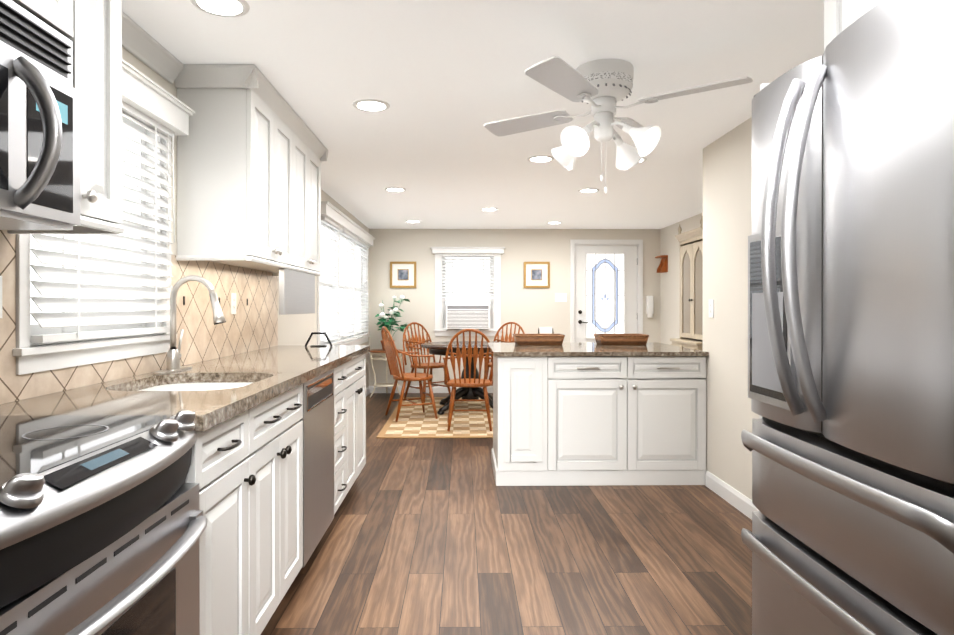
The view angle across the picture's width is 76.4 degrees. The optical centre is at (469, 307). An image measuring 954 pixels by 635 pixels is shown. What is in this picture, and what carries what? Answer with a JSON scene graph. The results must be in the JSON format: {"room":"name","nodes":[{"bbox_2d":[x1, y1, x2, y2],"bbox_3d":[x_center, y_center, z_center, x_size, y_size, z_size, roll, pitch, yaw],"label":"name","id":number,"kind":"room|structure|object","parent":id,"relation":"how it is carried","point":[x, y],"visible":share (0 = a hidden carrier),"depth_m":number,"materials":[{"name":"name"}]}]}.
{"room":"kitchen","nodes":[
{"label":"kitchen","id":0,"kind":"room"},
{"bbox_2d":[122,47,368,387],"bbox_3d":[-1.372,0.052,3.626,0.100,2.245,9.700,0,0,-1],"label":"wall","id":1,"kind":"structure","parent":0,"point":[296,329],"depth_m":4.42,"materials":[{"name":"paint"}]},
{"bbox_2d":[0,0,19,223],"bbox_3d":[-1.114,-0.418,0.979,0.341,0.460,0.520,0,0,-1],"label":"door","id":2,"kind":"structure","parent":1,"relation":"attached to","point":[9,9],"depth_m":1.25,"materials":[{"name":"paint"}]},
{"bbox_2d":[0,0,91,233],"bbox_3d":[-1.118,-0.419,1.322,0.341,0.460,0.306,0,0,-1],"label":"microwave","id":3,"kind":"object","parent":1,"relation":"attached to","point":[56,57],"depth_m":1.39,"materials":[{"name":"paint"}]},
{"bbox_2d":[40,0,91,35],"bbox_3d":[-1.120,-0.635,1.323,0.344,0.856,0.308,0,0,-1],"label":"upper cabinet","id":4,"kind":"object","parent":1,"relation":"attached to","point":[78,13],"depth_m":1.48,"materials":[{"name":"paint"}]},
{"bbox_2d":[12,59,194,374],"bbox_3d":[-1.389,-0.329,2.170,0.390,1.685,1.410,0,0,-1],"label":"window","id":5,"kind":"structure","parent":1,"relation":"in","point":[77,304],"depth_m":2.22,"materials":[{"name":"paint"}]},
{"bbox_2d":[92,0,135,233],"bbox_3d":[-1.123,-0.636,1.583,0.344,0.856,0.212,0,0,-1],"label":"upper cabinet","id":6,"kind":"object","parent":1,"relation":"attached to","point":[112,29],"depth_m":1.63,"materials":[{"name":"paint"}]},
{"bbox_2d":[0,230,277,403],"bbox_3d":[-1.302,0.023,2.433,0.010,0.510,3.448,0,0,-1],"label":"tile backsplash","id":7,"kind":"structure","parent":1,"relation":"attached to","point":[251,324],"depth_m":2.82,"materials":[{"name":"beige tile"}]},
{"bbox_2d":[0,276,1,317],"bbox_3d":[-1.285,-0.030,1.627,0.007,0.116,0.072,0,0,-1],"label":"outlet","id":8,"kind":"object","parent":7,"relation":"attached to","point":[0,296],"visible":1,"depth_m":1.66,"materials":[{"name":"white plastic"}]},
{"bbox_2d":[231,293,235,313],"bbox_3d":[-1.306,-0.025,3.346,0.007,0.116,0.072,0,0,-1],"label":"electrical outlet","id":9,"kind":"object","parent":7,"relation":"attached to","point":[233,303],"visible":1,"depth_m":3.34,"materials":[{"name":"white plastic"}]},
{"bbox_2d":[172,64,295,267],"bbox_3d":[-1.149,-0.649,3.041,0.328,0.832,0.669,0,0,-1],"label":"upper cabinet","id":10,"kind":"object","parent":1,"relation":"attached to","point":[252,152],"depth_m":2.71,"materials":[{"name":"paint"}]},
{"bbox_2d":[250,116,323,275],"bbox_3d":[-1.157,-0.651,3.676,0.328,0.832,0.741,0,0,-1],"label":"upper cabinet","id":11,"kind":"object","parent":1,"relation":"attached to","point":[309,150],"depth_m":3.70,"materials":[{"name":"paint"}]},
{"bbox_2d":[317,201,374,344],"bbox_3d":[-1.447,-0.233,6.699,0.385,2.000,3.250,0,0,-1],"label":"dining room window","id":12,"kind":"structure","parent":1,"relation":"in","point":[343,236],"depth_m":6.69,"materials":[{"name":"paint"}]},
{"bbox_2d":[366,386,370,395],"bbox_3d":[-1.347,1.118,6.229,0.014,0.100,4.100,0,0,-1],"label":"baseboard","id":13,"kind":"structure","parent":1,"relation":"attached to","point":[368,390],"depth_m":8.13,"materials":[{"name":"paint"}]},
{"bbox_2d":[122,0,823,228],"bbox_3d":[0.623,-1.120,3.647,4.500,0.100,9.700,0,0,-1],"label":"ceiling","id":14,"kind":"structure","parent":0,"point":[446,80],"depth_m":2.88,"materials":[{"name":"paint"}]},
{"bbox_2d":[190,0,249,17],"bbox_3d":[-0.875,-1.063,2.120,0.196,0.006,0.196,0,0,-1],"label":"recessed light","id":15,"kind":"object","parent":14,"relation":"in","point":[230,8],"visible":1,"depth_m":2.14,"materials":[{"name":"paint"}]},
{"bbox_2d":[353,99,389,111],"bbox_3d":[-0.520,-1.065,3.192,0.196,0.006,0.196,0,0,-1],"label":"recessed light","id":16,"kind":"object","parent":14,"relation":"in","point":[372,105],"visible":1,"depth_m":3.18,"materials":[{"name":"paint"}]},
{"bbox_2d":[385,187,405,191],"bbox_3d":[-0.676,-1.071,5.486,0.196,0.006,0.196,0,0,-1],"label":"recessed light","id":17,"kind":"object","parent":14,"relation":"in","point":[395,189],"visible":1,"depth_m":5.46,"materials":[{"name":"paint"}]},
{"bbox_2d":[406,220,420,222],"bbox_3d":[-0.706,-1.077,7.545,0.196,0.006,0.196,0,0,-1],"label":"recessed light","id":18,"kind":"object","parent":14,"relation":"in","point":[413,221],"visible":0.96,"depth_m":7.52,"materials":[{"name":"paint"}]},
{"bbox_2d":[481,208,497,210],"bbox_3d":[0.212,-1.074,6.610,0.196,0.006,0.196,0,0,-1],"label":"recessed light","id":19,"kind":"object","parent":14,"relation":"in","point":[489,209],"visible":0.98,"depth_m":6.59,"materials":[{"name":"paint"}]},
{"bbox_2d":[527,155,553,161],"bbox_3d":[0.508,-1.068,4.348,0.196,0.006,0.196,0,0,-1],"label":"recessed light","id":20,"kind":"object","parent":14,"relation":"in","point":[542,158],"visible":1,"depth_m":4.32,"materials":[{"name":"paint"}]},
{"bbox_2d":[547,221,561,223],"bbox_3d":[1.067,-1.077,7.654,0.196,0.006,0.196,0,0,-1],"label":"recessed light","id":21,"kind":"object","parent":14,"relation":"in","point":[554,222],"visible":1,"depth_m":7.61,"materials":[{"name":"paint"}]},
{"bbox_2d":[578,188,598,192],"bbox_3d":[1.084,-1.071,5.530,0.196,0.006,0.196,0,0,-1],"label":"recessed light","id":22,"kind":"object","parent":14,"relation":"in","point":[587,190],"visible":0.92,"depth_m":5.51,"materials":[{"name":"paint"}]},
{"bbox_2d":[484,56,752,193],"bbox_3d":[0.600,-0.790,2.718,0.940,0.554,0.940,0,0,-10],"label":"ceiling fan","id":23,"kind":"object","parent":14,"relation":"hanging from","point":[602,87],"visible":1,"depth_m":2.61,"materials":[{"name":"paint"}]},
{"bbox_2d":[261,393,751,634],"bbox_3d":[0.623,1.225,3.653,4.500,0.100,9.700,0,0,-1],"label":"floor","id":24,"kind":"structure","parent":0,"point":[434,536],"depth_m":2.86,"materials":[{"name":"brown wood"}]},
{"bbox_2d":[0,410,206,634],"bbox_3d":[-0.929,0.710,1.103,0.695,0.942,0.756,0,0,-1],"label":"range","id":25,"kind":"object","parent":24,"relation":"on","point":[103,522],"visible":1,"depth_m":1.10,"materials":[{"name":"grey metal"}]},
{"bbox_2d":[185,409,255,634],"bbox_3d":[-0.982,0.742,1.674,0.608,0.876,0.376,0,0,-1],"label":"base cabinet","id":26,"kind":"object","parent":24,"relation":"on","point":[245,471],"depth_m":1.70,"materials":[{"name":"paint"}]},
{"bbox_2d":[0,345,369,432],"bbox_3d":[-0.986,0.281,2.823,0.630,0.040,2.676,0,0,-1],"label":"countertop","id":27,"kind":"structure","parent":26,"relation":"on","point":[218,390],"depth_m":2.08,"materials":[{"name":"brown stone"}]},
{"bbox_2d":[153,275,225,373],"bbox_3d":[-1.135,0.062,2.514,0.253,0.397,0.260,0,0,-1],"label":"faucet","id":28,"kind":"object","parent":27,"relation":"on","point":[174,355],"visible":1,"depth_m":2.50,"materials":[{"name":"silver metal"}]},
{"bbox_2d":[305,332,331,346],"bbox_3d":[-1.012,0.210,4.051,0.185,0.093,0.040,0,0,-1],"label":"holder","id":29,"kind":"object","parent":27,"relation":"on","point":[309,338],"visible":1,"depth_m":4.04,"materials":[{"name":"black metal"}]},
{"bbox_2d":[256,385,302,634],"bbox_3d":[-0.989,0.741,2.177,0.608,0.876,0.630,0,0,-1],"label":"base cabinet","id":30,"kind":"object","parent":24,"relation":"on","point":[279,424],"depth_m":2.15,"materials":[{"name":"paint"}]},
{"bbox_2d":[301,369,333,567],"bbox_3d":[-0.979,0.740,2.792,0.586,0.874,0.590,0,0,-1],"label":"dishwasher","id":31,"kind":"object","parent":24,"relation":"on","point":[317,419],"visible":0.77,"depth_m":2.74,"materials":[{"name":"grey metal"}]},
{"bbox_2d":[334,365,347,513],"bbox_3d":[-1.002,0.738,3.237,0.608,0.876,0.290,0,0,-1],"label":"base cabinet","id":32,"kind":"object","parent":24,"relation":"on","point":[340,375],"depth_m":3.27,"materials":[{"name":"paint"}]},
{"bbox_2d":[348,353,365,491],"bbox_3d":[-1.008,0.737,3.752,0.608,0.876,0.740,0,0,-1],"label":"base cabinet","id":33,"kind":"object","parent":24,"relation":"on","point":[356,369],"depth_m":3.76,"materials":[{"name":"paint"}]},
{"bbox_2d":[369,349,402,397],"bbox_3d":[-1.100,0.854,7.960,0.450,0.605,0.466,0,0,-1],"label":"side table","id":34,"kind":"object","parent":24,"relation":"on","point":[378,352],"visible":0.71,"depth_m":7.86,"materials":[{"name":"beige wood"}]},
{"bbox_2d":[375,295,410,349],"bbox_3d":[-1.003,0.190,7.904,0.476,0.723,0.518,0,0,-1],"label":"potted plant","id":35,"kind":"object","parent":34,"relation":"on","point":[390,322],"visible":0.83,"depth_m":7.90,"materials":[{"name":"green plant"}]},
{"bbox_2d":[376,397,492,437],"bbox_3d":[0.291,1.160,6.649,2.290,0.010,2.420,0,0,-1],"label":"rug","id":36,"kind":"object","parent":24,"relation":"on","point":[414,422],"visible":0.25,"depth_m":6.11,"materials":[{"name":"beige fabric"}]},
{"bbox_2d":[381,326,437,421],"bbox_3d":[-0.658,0.671,6.387,0.533,0.966,0.532,0,0,-23],"label":"chair","id":37,"kind":"object","parent":36,"relation":"on","point":[392,358],"visible":1,"depth_m":6.29,"materials":[{"name":"brown wood"}]},
{"bbox_2d":[403,322,450,402],"bbox_3d":[-0.560,0.667,7.677,0.532,0.966,0.533,0,0,-41],"label":"chair","id":38,"kind":"object","parent":36,"relation":"on","point":[413,341],"visible":0.73,"depth_m":7.71,"materials":[{"name":"brown wood"}]},
{"bbox_2d":[421,341,511,414],"bbox_3d":[0.003,0.781,6.915,1.130,0.742,1.130,0,0,-1],"label":"dining table","id":39,"kind":"object","parent":36,"relation":"on","point":[437,348],"visible":0.42,"depth_m":6.80,"materials":[{"name":"black wood"}]},
{"bbox_2d":[443,329,492,430],"bbox_3d":[-0.004,0.672,5.843,0.532,0.966,0.533,0,0,-1],"label":"chair","id":40,"kind":"object","parent":36,"relation":"on","point":[454,383],"visible":0.85,"depth_m":5.68,"materials":[{"name":"brown wood"}]},
{"bbox_2d":[485,322,524,378],"bbox_3d":[0.444,0.667,7.766,0.532,0.966,0.533,0,0,24],"label":"chair","id":41,"kind":"object","parent":36,"relation":"on","point":[510,339],"visible":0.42,"depth_m":7.96,"materials":[{"name":"brown wood"}]},
{"bbox_2d":[490,350,708,485],"bbox_3d":[0.863,0.745,4.433,1.394,0.856,0.944,0,0,-1],"label":"kitchen island","id":42,"kind":"object","parent":24,"relation":"on","point":[579,414],"depth_m":4.00,"materials":[{"name":"paint"}]},
{"bbox_2d":[487,342,708,357],"bbox_3d":[0.853,0.302,4.483,1.412,0.030,1.040,0,0,-1],"label":"island countertop","id":43,"kind":"structure","parent":42,"relation":"on","point":[567,347],"depth_m":4.19,"materials":[{"name":"brown stone"}]},
{"bbox_2d":[513,334,564,344],"bbox_3d":[0.536,0.246,4.750,0.391,0.078,0.256,0,0,-1],"label":"tray","id":44,"kind":"object","parent":43,"relation":"on","point":[538,339],"visible":1,"depth_m":4.63,"materials":[{"name":"brown wood"}]},
{"bbox_2d":[538,327,553,333],"bbox_3d":[0.612,0.220,4.896,0.120,0.130,0.052,0,0,-1],"label":"napkin holder","id":45,"kind":"object","parent":43,"relation":"on","point":[545,330],"visible":0.4,"depth_m":4.88,"materials":[{"name":"white paper"}]},
{"bbox_2d":[594,334,648,344],"bbox_3d":[1.185,0.246,4.758,0.391,0.078,0.256,0,0,-1],"label":"tray","id":46,"kind":"object","parent":43,"relation":"on","point":[621,339],"visible":1,"depth_m":4.64,"materials":[{"name":"brown wood"}]},
{"bbox_2d":[670,216,702,350],"bbox_3d":[2.407,0.126,6.313,0.460,2.086,0.800,0,0,-1],"label":"hutch","id":47,"kind":"object","parent":24,"relation":"on","point":[691,297],"visible":0.35,"depth_m":6.32,"materials":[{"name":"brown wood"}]},
{"bbox_2d":[741,0,953,634],"bbox_3d":[1.110,0.288,1.347,0.828,1.785,0.794,0,0,-1],"label":"fridge","id":48,"kind":"object","parent":24,"relation":"on","point":[848,441],"visible":1,"depth_m":1.23,"materials":[{"name":"grey metal"}]},
{"bbox_2d":[369,229,659,385],"bbox_3d":[0.670,0.040,8.351,4.300,2.245,0.100,0,0,-1],"label":"wall","id":49,"kind":"structure","parent":0,"point":[530,310],"depth_m":8.30,"materials":[{"name":"paint"}]},
{"bbox_2d":[390,262,415,287],"bbox_3d":[-0.913,-0.453,8.269,0.358,0.359,0.022,0,0,-1],"label":"picture","id":50,"kind":"object","parent":49,"relation":"attached to","point":[402,274],"visible":1,"depth_m":8.27,"materials":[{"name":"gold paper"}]},
{"bbox_2d":[371,386,492,392],"bbox_3d":[0.011,1.113,8.289,2.720,0.100,0.014,0,0,-1],"label":"baseboard","id":51,"kind":"structure","parent":49,"relation":"attached to","point":[437,389],"depth_m":8.27,"materials":[{"name":"paint"}]},
{"bbox_2d":[434,254,501,335],"bbox_3d":[-0.030,-0.185,8.325,0.930,1.139,0.135,0,0,-1],"label":"window","id":52,"kind":"structure","parent":49,"relation":"in","point":[439,330],"depth_m":8.28,"materials":[{"name":"paint"}]},
{"bbox_2d":[443,305,491,328],"bbox_3d":[-0.029,0.118,8.249,0.670,0.320,0.268,0,0,-1],"label":"air conditioning unit","id":53,"kind":"object","parent":52,"relation":"in","point":[467,316],"visible":1,"depth_m":8.12,"materials":[{"name":"white plastic"}]},
{"bbox_2d":[431,247,504,300],"bbox_3d":[-0.029,-0.460,8.239,1.010,0.735,0.105,0,0,-1],"label":"window blind","id":54,"kind":"object","parent":52,"relation":"attached to","point":[471,252],"visible":0.98,"depth_m":8.25,"materials":[{"name":"white plastic"}]},
{"bbox_2d":[524,262,549,287],"bbox_3d":[0.914,-0.453,8.292,0.358,0.359,0.022,0,0,-1],"label":"picture","id":55,"kind":"object","parent":49,"relation":"attached to","point":[536,274],"visible":1,"depth_m":8.29,"materials":[{"name":"gold metal"}]},
{"bbox_2d":[555,293,566,301],"bbox_3d":[1.247,-0.141,8.302,0.164,0.116,0.011,0,0,-1],"label":"light switch","id":56,"kind":"object","parent":49,"relation":"attached to","point":[560,297],"visible":1,"depth_m":8.30,"materials":[{"name":"white plastic"}]},
{"bbox_2d":[570,239,642,341],"bbox_3d":[1.873,0.113,8.350,0.995,2.101,0.133,0,0,-1],"label":"door","id":57,"kind":"structure","parent":49,"relation":"attached to","point":[606,286],"depth_m":8.34,"materials":[{"name":"paint"}]},
{"bbox_2d":[646,296,653,317],"bbox_3d":[2.463,-0.017,8.287,0.090,0.300,0.070,0,0,-1],"label":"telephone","id":58,"kind":"object","parent":49,"relation":"attached to","point":[649,306],"visible":0.98,"depth_m":8.25,"materials":[{"name":"white plastic"}]},
{"bbox_2d":[660,213,702,344],"bbox_3d":[2.691,0.046,6.261,0.100,2.245,4.330,0,0,-1],"label":"wall","id":59,"kind":"structure","parent":0,"point":[669,291],"depth_m":7.85,"materials":[{"name":"paint"}]},
{"bbox_2d":[655,255,667,272],"bbox_3d":[2.570,-0.587,8.128,0.095,0.220,0.230,0,0,-1],"label":"shelf bracket","id":60,"kind":"object","parent":59,"relation":"attached to","point":[662,267],"visible":1,"depth_m":8.03,"materials":[{"name":"brown wood"}]},
{"bbox_2d":[703,117,758,499],"bbox_3d":[1.647,0.055,2.438,0.120,2.245,3.290,0,0,-1],"label":"wall","id":61,"kind":"structure","parent":0,"point":[727,206],"depth_m":3.63,"materials":[{"name":"paint"}]},
{"bbox_2d":[709,300,713,317],"bbox_3d":[1.565,0.004,3.932,0.007,0.116,0.072,0,0,-1],"label":"light switch","id":62,"kind":"object","parent":61,"relation":"attached to","point":[711,308],"visible":1,"depth_m":3.92,"materials":[{"name":"white plastic"}]},
{"bbox_2d":[705,471,758,519],"bbox_3d":[1.576,1.127,2.883,0.014,0.100,2.235,0,0,-1],"label":"baseboard","id":63,"kind":"structure","parent":61,"relation":"attached to","point":[739,501],"depth_m":3.62,"materials":[{"name":"paint"}]},
{"bbox_2d":[759,0,882,418],"bbox_3d":[1.224,0.060,1.359,0.747,2.242,0.832,0,0,-1],"label":"upper cabinet","id":64,"kind":"object","parent":61,"relation":"attached to","point":[840,16],"visible":0.08,"depth_m":1.69,"materials":[{"name":"paint"}]},
{"label":"outside","id":65,"kind":"structure","parent":0,"visible":0},
{"bbox_2d":[446,257,489,304],"bbox_3d":[-0.033,-0.228,8.572,1.310,1.850,0.001,0,0,-1],"label":"sky","id":66,"kind":"structure","parent":65,"point":[467,302],"depth_m":8.57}
]}

